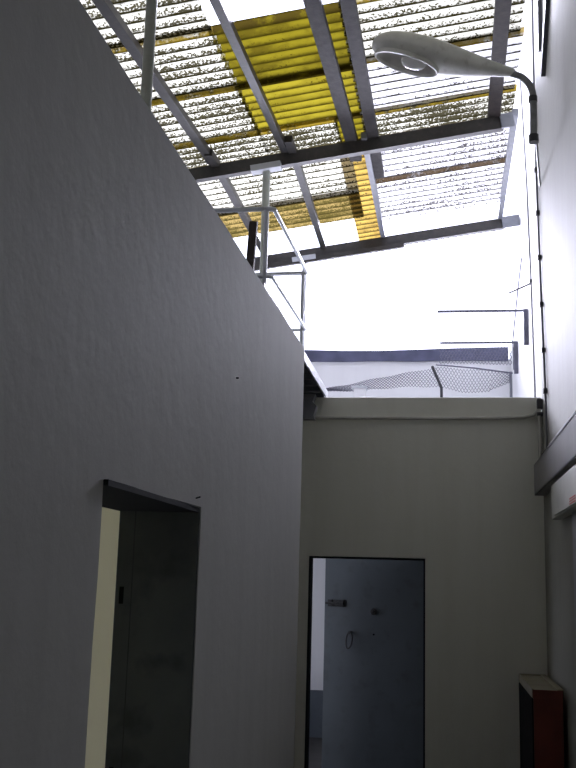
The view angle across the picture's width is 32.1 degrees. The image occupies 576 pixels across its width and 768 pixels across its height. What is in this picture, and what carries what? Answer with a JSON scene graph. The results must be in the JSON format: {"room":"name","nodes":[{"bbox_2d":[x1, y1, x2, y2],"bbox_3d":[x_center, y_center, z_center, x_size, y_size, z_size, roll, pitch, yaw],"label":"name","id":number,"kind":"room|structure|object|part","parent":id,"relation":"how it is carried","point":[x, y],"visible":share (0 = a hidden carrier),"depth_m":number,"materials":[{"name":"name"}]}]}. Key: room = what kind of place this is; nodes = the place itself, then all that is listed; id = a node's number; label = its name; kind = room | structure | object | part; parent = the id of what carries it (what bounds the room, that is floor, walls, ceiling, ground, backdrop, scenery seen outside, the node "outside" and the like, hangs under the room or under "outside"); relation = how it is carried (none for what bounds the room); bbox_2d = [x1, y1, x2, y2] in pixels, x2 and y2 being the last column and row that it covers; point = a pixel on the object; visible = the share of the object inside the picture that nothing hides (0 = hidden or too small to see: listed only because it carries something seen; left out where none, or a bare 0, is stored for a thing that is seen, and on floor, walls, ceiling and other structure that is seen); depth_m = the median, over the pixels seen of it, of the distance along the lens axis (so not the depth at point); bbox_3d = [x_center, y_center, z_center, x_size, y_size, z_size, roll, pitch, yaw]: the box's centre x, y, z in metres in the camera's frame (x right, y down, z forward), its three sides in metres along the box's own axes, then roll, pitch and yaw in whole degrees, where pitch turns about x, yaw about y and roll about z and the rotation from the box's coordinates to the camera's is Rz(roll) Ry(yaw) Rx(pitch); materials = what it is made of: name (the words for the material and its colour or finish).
{"room":"prison yard","nodes":[
{"label":"prison yard","id":0,"kind":"room"},
{"bbox_2d":[85,507,119,767],"bbox_3d":[-1.921,0.757,2.162,2.750,2.840,4.920,0,-11,9],"label":"wall","id":1,"kind":"structure","parent":0,"point":[95,755],"depth_m":4.23,"materials":[{"name":"paint"}]},
{"bbox_2d":[0,0,303,767],"bbox_3d":[-0.681,0.511,0.734,0.226,2.842,7.426,0,-11,10],"label":"wall","id":2,"kind":"structure","parent":0,"point":[131,314],"depth_m":2.02,"materials":[{"name":"paint"}]},
{"bbox_2d":[102,479,199,767],"bbox_3d":[-0.431,1.235,2.163,0.224,1.984,0.770,0,-11,9],"label":"door","id":3,"kind":"structure","parent":2,"relation":"in","point":[150,707],"depth_m":2.64,"materials":[{"name":"metal"}]},
{"bbox_3d":[-0.448,0.567,2.685,0.012,0.045,0.002,0,-11,9],"label":"strike plate","id":4,"kind":"part","parent":3,"relation":"part of","materials":[{"name":"black metal"}]},
{"bbox_2d":[309,737,321,767],"bbox_3d":[-0.347,2.753,4.348,8.000,0.150,15.800,0,-11,9],"label":"floor","id":5,"kind":"structure","parent":0,"point":[315,744],"depth_m":10.66,"materials":[{"name":"concrete"}]},
{"bbox_2d":[519,673,564,767],"bbox_3d":[1.567,2.469,6.184,0.178,1.218,1.024,0,-11,9],"label":"cabinet","id":6,"kind":"object","parent":5,"relation":"on","point":[540,697],"visible":1,"depth_m":5.79,"materials":[{"name":"red metal"}]},
{"bbox_3d":[1.583,1.887,6.300,0.166,0.012,1.012,0,-11,9],"label":"panel","id":7,"kind":"part","parent":6,"relation":"part of","materials":[{"name":"wood"}]},
{"bbox_2d":[310,359,510,689],"bbox_3d":[-0.098,1.944,12.334,6.100,4.520,0.250,0,-11,9],"label":"wall","id":8,"kind":"structure","parent":0,"point":[332,374],"depth_m":12.30,"materials":[{"name":"white paint"}]},
{"bbox_2d":[309,690,322,737],"bbox_3d":[1.093,3.871,11.631,3.060,0.533,0.015,0,-11,9],"label":"baseboard","id":9,"kind":"structure","parent":8,"relation":"attached to","point":[316,696],"depth_m":11.74,"materials":[{"name":"stone"}]},
{"bbox_2d":[305,347,507,361],"bbox_3d":[-0.169,-0.333,12.795,5.830,0.171,0.320,0,-11,9],"label":"trim","id":10,"kind":"structure","parent":8,"relation":"attached to","point":[419,355],"depth_m":12.39,"materials":[{"name":"grey metal"}]},
{"bbox_2d":[294,417,547,767],"bbox_3d":[0.154,1.712,7.238,3.328,3.030,0.150,0,-11,9],"label":"wall","id":11,"kind":"structure","parent":0,"point":[457,496],"depth_m":7.13,"materials":[{"name":"paint"}]},
{"bbox_2d":[304,556,424,767],"bbox_3d":[0.549,2.229,7.075,0.834,1.974,0.142,0,-11,9],"label":"door frame","id":12,"kind":"structure","parent":11,"relation":"in","point":[310,583],"depth_m":7.12,"materials":[{"name":"paint"}]},
{"bbox_2d":[322,558,423,767],"bbox_3d":[0.617,2.246,7.322,0.836,2.006,0.098,-5,-13,32],"label":"door","id":13,"kind":"structure","parent":12,"relation":"attached to","point":[373,670],"depth_m":7.36,"materials":[{"name":"metal"}]},
{"bbox_3d":[0.455,1.913,7.468,0.060,0.132,0.055,0,-11,9],"label":"ring pull","id":14,"kind":"part","parent":13,"relation":"part of","materials":[{"name":"silver metal"}]},
{"bbox_3d":[0.631,1.688,7.414,0.052,0.051,0.032,-5,-13,32],"label":"lock knob","id":15,"kind":"part","parent":13,"relation":"part of","materials":[{"name":"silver metal"}]},
{"bbox_2d":[315,409,536,419],"bbox_3d":[0.966,0.220,7.307,1.699,0.086,0.028,0,-11,9],"label":"conduit","id":16,"kind":"object","parent":11,"relation":"attached to","point":[535,412],"visible":0.93,"depth_m":7.29,"materials":[{"name":"grey plastic"}]},
{"bbox_2d":[314,397,541,417],"bbox_3d":[0.201,0.199,7.579,3.325,0.153,0.262,0,-11,9],"label":"trim","id":17,"kind":"structure","parent":11,"relation":"attached to","point":[327,406],"depth_m":7.33,"materials":[{"name":"paint"}]},
{"bbox_2d":[507,0,541,411],"bbox_3d":[2.500,-0.733,9.959,0.240,9.000,5.130,0,-11,9],"label":"wall","id":18,"kind":"structure","parent":0,"point":[517,236],"depth_m":10.30,"materials":[{"name":"white paint"}]},
{"bbox_2d":[440,341,517,373],"bbox_3d":[2.127,-0.294,11.149,0.855,0.367,0.036,0,-11,9],"label":"bracket","id":19,"kind":"object","parent":18,"relation":"attached to","point":[488,342],"visible":1,"depth_m":11.13,"materials":[{"name":"metal"}]},
{"bbox_2d":[327,258,521,396],"bbox_3d":[1.417,-0.120,11.048,2.217,2.157,1.470,0,-11,9],"label":"netting","id":20,"kind":"object","parent":19,"relation":"attached to","point":[335,388],"visible":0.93,"depth_m":11.62,"materials":[{"name":"metal"}]},
{"bbox_3d":[2.549,0.458,11.399,0.030,1.220,0.030,4,-11,-13],"label":"post","id":21,"kind":"part","parent":20,"relation":"part of","materials":[{"name":"metal"}]},
{"bbox_2d":[437,309,528,344],"bbox_3d":[1.921,-0.558,9.873,0.880,0.362,0.036,0,-11,9],"label":"bracket","id":22,"kind":"object","parent":18,"relation":"attached to","point":[525,311],"visible":1,"depth_m":9.85,"materials":[{"name":"metal"}]},
{"bbox_2d":[508,283,529,293],"bbox_3d":[2.214,-0.914,9.569,0.241,0.068,0.018,-9,-15,44],"label":"spacer","id":23,"kind":"object","parent":18,"relation":"attached to","point":[528,283],"visible":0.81,"depth_m":9.56,"materials":[{"name":"metal"}]},
{"bbox_2d":[520,81,535,396],"bbox_3d":[2.335,-1.338,9.759,0.023,4.103,0.974,0,-11,9],"label":"wire","id":24,"kind":"object","parent":18,"relation":"attached to","point":[530,279],"visible":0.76,"depth_m":9.56,"materials":[{"name":"metal"}]},
{"bbox_2d":[533,0,575,767],"bbox_3d":[1.282,-2.251,2.379,0.370,9.000,10.520,0,-11,9],"label":"wall","id":25,"kind":"structure","parent":0,"point":[555,91],"depth_m":6.11,"materials":[{"name":"paint"}]},
{"bbox_2d":[372,31,540,186],"bbox_3d":[1.379,-1.830,6.623,1.658,0.761,0.746,9,-13,-33],"label":"street lamp","id":26,"kind":"object","parent":25,"relation":"attached to","point":[414,54],"visible":1,"depth_m":6.34,"materials":[{"name":"metal"}]},
{"bbox_3d":[0.812,-2.076,6.457,0.166,0.099,0.092,0,-11,9],"label":"bulb","id":27,"kind":"part","parent":26,"relation":"part of","materials":[{"name":"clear glass"}]},
{"bbox_3d":[1.476,-1.761,6.314,0.188,0.503,0.045,0,-11,9],"label":"bent arm","id":28,"kind":"part","parent":26,"relation":"part of"},
{"bbox_2d":[531,0,547,447],"bbox_3d":[1.844,-1.913,7.407,0.027,4.900,0.386,0,-11,9],"label":"cable","id":29,"kind":"object","parent":25,"relation":"attached to","point":[539,257],"visible":0.79,"depth_m":7.22,"materials":[{"name":"metal"}]},
{"bbox_2d":[537,398,542,458],"bbox_3d":[1.801,0.332,7.138,0.040,0.470,0.055,0,-11,9],"label":"pipe","id":30,"kind":"object","parent":25,"relation":"attached to","point":[539,400],"visible":0.95,"depth_m":7.13,"materials":[{"name":"metal"}]},
{"bbox_2d":[537,0,549,76],"bbox_3d":[1.741,-2.670,6.747,0.030,0.977,0.911,0,-11,9],"label":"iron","id":31,"kind":"object","parent":25,"relation":"attached to","point":[542,37],"visible":1,"depth_m":6.87,"materials":[{"name":"metal"}]},
{"bbox_2d":[534,412,575,495],"bbox_3d":[1.323,0.095,4.109,0.074,0.215,5.998,0,-11,9],"label":"channel","id":32,"kind":"object","parent":25,"relation":"attached to","point":[559,457],"visible":1,"depth_m":5.68,"materials":[{"name":"grey paint"}]},
{"bbox_2d":[542,411,575,453],"bbox_3d":[1.303,-0.069,3.961,0.044,0.043,5.640,0,-11,9],"label":"pipe","id":33,"kind":"object","parent":32,"relation":"on","point":[575,411],"visible":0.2,"depth_m":5.68,"materials":[{"name":"grey metal"}]},
{"bbox_2d":[551,464,575,519],"bbox_3d":[1.499,0.558,5.254,0.070,0.205,1.650,0,-11,9],"label":"junction box","id":34,"kind":"object","parent":25,"relation":"attached to","point":[563,491],"visible":1,"depth_m":5.40,"materials":[{"name":"plastic"}]},
{"bbox_2d":[569,495,575,504],"bbox_3d":[1.431,0.582,5.033,0.002,0.033,0.230,0,-11,9],"label":"print","id":35,"kind":"object","parent":34,"relation":"attached to","point":[572,498],"depth_m":5.03},
{"bbox_2d":[572,510,575,641],"bbox_3d":[1.495,1.749,5.073,0.029,2.199,0.160,0,-11,9],"label":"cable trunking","id":36,"kind":"object","parent":25,"relation":"attached to","point":[573,512],"visible":1,"depth_m":5.26,"materials":[{"name":"grey plastic"}]},
{"bbox_3d":[0.322,0.829,9.916,4.060,0.200,4.750,0,-11,9],"label":"ceiling","id":37,"kind":"structure","parent":0,"visible":0},
{"bbox_2d":[250,160,281,285],"bbox_3d":[-0.214,-0.763,8.434,0.267,2.325,0.160,0,-11,9],"label":"pole","id":38,"kind":"object","parent":37,"relation":"on","point":[266,168],"visible":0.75,"depth_m":8.57,"materials":[{"name":"grey metal"}]},
{"bbox_3d":[-0.188,-1.864,8.624,0.267,0.091,0.100,0,-11,9],"label":"head plate","id":39,"kind":"part","parent":38,"relation":"part of","materials":[{"name":"white paint"}]},
{"bbox_2d":[188,112,514,182],"bbox_3d":[0.153,-1.970,8.639,3.536,0.618,0.092,0,-11,9],"label":"cross beam","id":40,"kind":"structure","parent":38,"relation":"on","point":[489,125],"depth_m":8.56,"materials":[{"name":"grey metal"}]},
{"bbox_2d":[92,0,209,164],"bbox_3d":[-0.929,-2.142,7.076,0.075,0.310,3.624,0,-11,9],"label":"timber purlin","id":41,"kind":"structure","parent":40,"relation":"on","point":[106,8],"depth_m":6.96,"materials":[{"name":"grey paint"}]},
{"bbox_2d":[80,0,211,48],"bbox_3d":[-1.129,-2.305,6.221,1.150,0.254,0.960,0,-11,9],"label":"sheet","id":42,"kind":"object","parent":41,"relation":"on","point":[175,18],"visible":0.3,"depth_m":6.35,"materials":[{"name":"white plastic"}]},
{"bbox_2d":[111,27,236,99],"bbox_3d":[-1.001,-2.192,7.066,1.150,0.254,0.980,0,-11,9],"label":"sheet","id":43,"kind":"object","parent":42,"relation":"on","point":[190,63],"visible":0.41,"depth_m":6.99,"materials":[{"name":"white plastic"}]},
{"bbox_2d":[151,85,257,144],"bbox_3d":[-0.869,-2.076,7.935,1.150,0.254,1.010,0,-11,9],"label":"sheet","id":44,"kind":"object","parent":43,"relation":"on","point":[218,112],"visible":0.46,"depth_m":7.85,"materials":[{"name":"white plastic"}]},
{"bbox_2d":[173,130,270,168],"bbox_3d":[-0.755,-1.977,8.687,1.150,0.236,0.740,0,-11,9],"label":"sheet","id":45,"kind":"object","parent":44,"relation":"on","point":[244,145],"visible":0.49,"depth_m":8.59,"materials":[{"name":"white plastic"}]},
{"bbox_2d":[256,116,341,154],"bbox_3d":[0.114,-2.100,8.579,0.660,0.166,0.740,0,-11,9],"label":"sheet","id":46,"kind":"object","parent":44,"relation":"on","point":[325,131],"visible":0.62,"depth_m":8.48,"materials":[{"name":"white plastic"}]},
{"bbox_2d":[235,65,361,129],"bbox_3d":[0.116,-2.220,7.799,0.900,0.219,0.980,0,-11,9],"label":"sheet","id":47,"kind":"object","parent":43,"relation":"on","point":[303,97],"visible":0.71,"depth_m":7.76,"materials":[{"name":"yellow plastic"}]},
{"bbox_2d":[208,1,351,84],"bbox_3d":[-0.023,-2.331,6.945,0.880,0.216,0.980,0,-11,9],"label":"sheet","id":48,"kind":"object","parent":42,"relation":"on","point":[282,44],"visible":0.75,"depth_m":6.88,"materials":[{"name":"yellow plastic"}]},
{"bbox_2d":[338,0,524,61],"bbox_3d":[0.987,-2.483,6.770,1.210,0.263,0.980,0,-11,9],"label":"sheet","id":49,"kind":"object","parent":48,"relation":"on","point":[450,21],"visible":0.69,"depth_m":6.78,"materials":[{"name":"white plastic"}]},
{"bbox_2d":[350,27,523,114],"bbox_3d":[1.137,-2.368,7.663,1.240,0.276,1.080,0,-11,9],"label":"sheet","id":50,"kind":"object","parent":49,"relation":"on","point":[390,87],"visible":0.62,"depth_m":7.80,"materials":[{"name":"white plastic"}]},
{"bbox_2d":[360,84,516,135],"bbox_3d":[1.265,-2.265,8.437,1.260,0.252,0.740,0,-11,9],"label":"sheet","id":51,"kind":"object","parent":50,"relation":"on","point":[465,109],"visible":0.62,"depth_m":8.38,"materials":[{"name":"white plastic"}]},
{"bbox_2d":[209,0,287,152],"bbox_3d":[-0.300,-2.238,6.969,0.062,0.308,3.564,0,-11,9],"label":"timber purlin","id":52,"kind":"structure","parent":40,"relation":"on","point":[220,9],"depth_m":7.01,"materials":[{"name":"grey paint"}]},
{"bbox_2d":[303,0,361,161],"bbox_3d":[0.289,-2.284,7.074,0.105,0.311,3.924,0,-11,9],"label":"timber purlin","id":53,"kind":"object","parent":40,"relation":"on","point":[315,11],"visible":0.84,"depth_m":7.14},
{"bbox_2d":[336,112,363,141],"bbox_3d":[0.550,-2.167,8.526,0.260,0.109,0.740,0,-11,9],"label":"sheet","id":54,"kind":"object","parent":53,"relation":"on","point":[357,120],"visible":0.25,"depth_m":8.46,"materials":[{"name":"yellow plastic"}]},
{"bbox_2d":[340,0,383,177],"bbox_3d":[0.527,-2.268,7.272,0.105,0.304,4.384,0,-11,9],"label":"timber purlin","id":55,"kind":"object","parent":40,"relation":"on","point":[349,8],"visible":0.98,"depth_m":7.30,"materials":[{"name":"grey wood"}]},
{"bbox_2d":[361,132,385,237],"bbox_3d":[0.855,-1.865,9.817,0.050,0.065,2.674,0,-11,9],"label":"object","id":56,"kind":"structure","parent":40,"relation":"on","point":[372,179],"depth_m":9.68,"materials":[{"name":"metal"}]},
{"bbox_2d":[336,138,380,240],"bbox_3d":[0.755,-1.873,9.973,0.290,0.072,2.600,0,-11,9],"label":"sheet","id":57,"kind":"object","parent":56,"relation":"on","point":[367,227],"visible":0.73,"depth_m":10.27,"materials":[{"name":"yellow plastic"}]},
{"bbox_2d":[376,158,504,220],"bbox_3d":[1.521,-1.941,10.019,1.270,0.212,1.130,0,-11,9],"label":"sheet","id":58,"kind":"object","parent":57,"relation":"on","point":[478,186],"visible":0.91,"depth_m":9.99,"materials":[{"name":"white plastic"}]},
{"bbox_2d":[375,117,508,183],"bbox_3d":[1.377,-2.128,9.104,1.260,0.210,1.000,0,-11,9],"label":"sheet","id":59,"kind":"object","parent":57,"relation":"on","point":[492,146],"visible":0.55,"depth_m":9.20,"materials":[{"name":"white plastic"}]},
{"bbox_2d":[487,0,511,117],"bbox_3d":[1.450,-2.483,6.772,0.105,0.313,3.605,0,-11,10],"label":"timber purlin","id":60,"kind":"object","parent":40,"relation":"on","point":[502,10],"visible":0.85,"depth_m":7.16,"materials":[{"name":"grey paint"}]},
{"bbox_3d":[1.841,-2.214,8.399,0.127,0.138,0.030,0,-11,9],"label":"plate","id":61,"kind":"part","parent":40,"relation":"part of","materials":[{"name":"metal"}]},
{"bbox_2d":[497,108,518,218],"bbox_3d":[2.115,-2.040,9.687,0.052,0.060,2.622,0,-11,9],"label":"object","id":62,"kind":"structure","parent":40,"relation":"on","point":[512,130],"depth_m":9.41,"materials":[{"name":"metal"}]},
{"bbox_2d":[292,254,315,350],"bbox_3d":[0.154,-0.278,10.858,0.267,2.325,0.160,0,-11,9],"label":"pole","id":63,"kind":"object","parent":37,"relation":"on","point":[311,256],"visible":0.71,"depth_m":10.99,"materials":[{"name":"grey metal"}]},
{"bbox_3d":[0.181,-1.379,11.049,0.267,0.091,0.100,0,-11,9],"label":"head plate","id":64,"kind":"part","parent":63,"relation":"part of","materials":[{"name":"white paint"}]},
{"bbox_2d":[254,214,519,271],"bbox_3d":[0.637,-1.477,11.025,3.776,0.711,0.130,0,-11,9],"label":"cross beam","id":65,"kind":"structure","parent":63,"relation":"on","point":[392,242],"depth_m":10.94,"materials":[{"name":"grey metal"}]},
{"bbox_2d":[204,149,269,256],"bbox_3d":[-0.450,-1.686,9.861,0.070,0.080,2.904,0,-11,9],"label":"timber purlin","id":66,"kind":"structure","parent":65,"relation":"attached to","point":[213,160],"depth_m":9.34,"materials":[{"name":"grey paint"}]},
{"bbox_2d":[284,136,326,247],"bbox_3d":[0.205,-1.781,9.780,0.066,0.077,2.904,0,-11,8],"label":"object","id":67,"kind":"structure","parent":65,"relation":"attached to","point":[289,142],"depth_m":9.55,"materials":[{"name":"grey paint"}]},
{"bbox_2d":[219,188,363,237],"bbox_3d":[-0.089,-1.715,10.203,1.670,0.268,0.740,0,-11,9],"label":"sheet","id":68,"kind":"object","parent":67,"relation":"on","point":[338,208],"visible":0.62,"depth_m":10.22,"materials":[{"name":"yellow plastic"}]},
{"bbox_2d":[188,142,358,215],"bbox_3d":[-0.213,-1.882,9.389,1.670,0.269,1.180,0,-11,9],"label":"sheet","id":69,"kind":"object","parent":68,"relation":"on","point":[336,175],"visible":0.44,"depth_m":9.47,"materials":[{"name":"white plastic"}]},
{"bbox_3d":[2.408,-1.758,10.800,0.207,0.150,0.030,0,-11,9],"label":"plate","id":70,"kind":"part","parent":65,"relation":"part of","materials":[{"name":"metal"}]},
{"bbox_2d":[351,385,367,396],"bbox_3d":[0.820,0.538,11.553,0.175,1.028,0.180,0,-11,9],"label":"post","id":71,"kind":"object","parent":37,"relation":"on","point":[359,390],"visible":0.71,"depth_m":11.57,"materials":[{"name":"white paint"}]},
{"bbox_2d":[431,366,442,396],"bbox_3d":[1.712,0.415,11.461,0.150,1.282,0.040,-3,-12,23],"label":"strut","id":72,"kind":"object","parent":37,"relation":"on","point":[432,367],"visible":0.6,"depth_m":11.53,"materials":[{"name":"metal"}]},
{"bbox_3d":[-1.949,1.382,6.139,0.500,3.140,3.030,0,-11,9],"label":"wall","id":73,"kind":"structure","parent":0,"visible":0},
{"bbox_2d":[262,282,327,419],"bbox_3d":[-0.780,-0.096,6.324,1.762,0.246,2.840,0,-11,9],"label":"deck","id":74,"kind":"object","parent":73,"relation":"on","point":[314,387],"visible":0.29,"depth_m":7.29,"materials":[{"name":"paint"}]},
{"bbox_2d":[141,0,157,109],"bbox_3d":[-0.724,-1.413,5.084,0.267,1.875,0.160,0,-11,9],"label":"pole","id":75,"kind":"object","parent":74,"relation":"on","point":[151,5],"visible":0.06,"depth_m":5.12,"materials":[{"name":"grey metal"}]},
{"bbox_2d":[246,220,257,269],"bbox_3d":[-0.276,-0.623,6.869,0.102,1.044,0.038,0,-11,9],"label":"timber post","id":76,"kind":"object","parent":74,"relation":"on","point":[253,225],"visible":0.44,"depth_m":6.92,"materials":[{"name":"brown wood"}]},
{"bbox_2d":[214,206,308,345],"bbox_3d":[-0.625,-0.539,7.323,1.371,1.026,1.503,0,-11,9],"label":"guard rail","id":77,"kind":"object","parent":74,"relation":"on","point":[264,275],"visible":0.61,"depth_m":6.89,"materials":[{"name":"grey metal"}]},
{"bbox_3d":[-0.612,-1.016,7.416,1.371,0.053,1.503,0,-11,9],"label":"rail","id":78,"kind":"part","parent":77,"relation":"part of","materials":[{"name":"grey metal"}]},
{"bbox_3d":[-0.156,-0.669,6.550,0.030,1.009,0.030,0,-11,9],"label":"rail post","id":79,"kind":"part","parent":77,"relation":"part of","materials":[{"name":"grey metal"}]},
{"bbox_3d":[-0.627,-0.565,7.328,1.366,0.024,1.494,0,-11,9],"label":"rail","id":80,"kind":"part","parent":77,"relation":"part of","materials":[{"name":"grey metal"}]},
{"bbox_3d":[0.108,-0.394,7.919,0.030,1.009,0.030,0,-11,9],"label":"rail post","id":81,"kind":"part","parent":77,"relation":"part of","materials":[{"name":"grey metal"}]}
]}

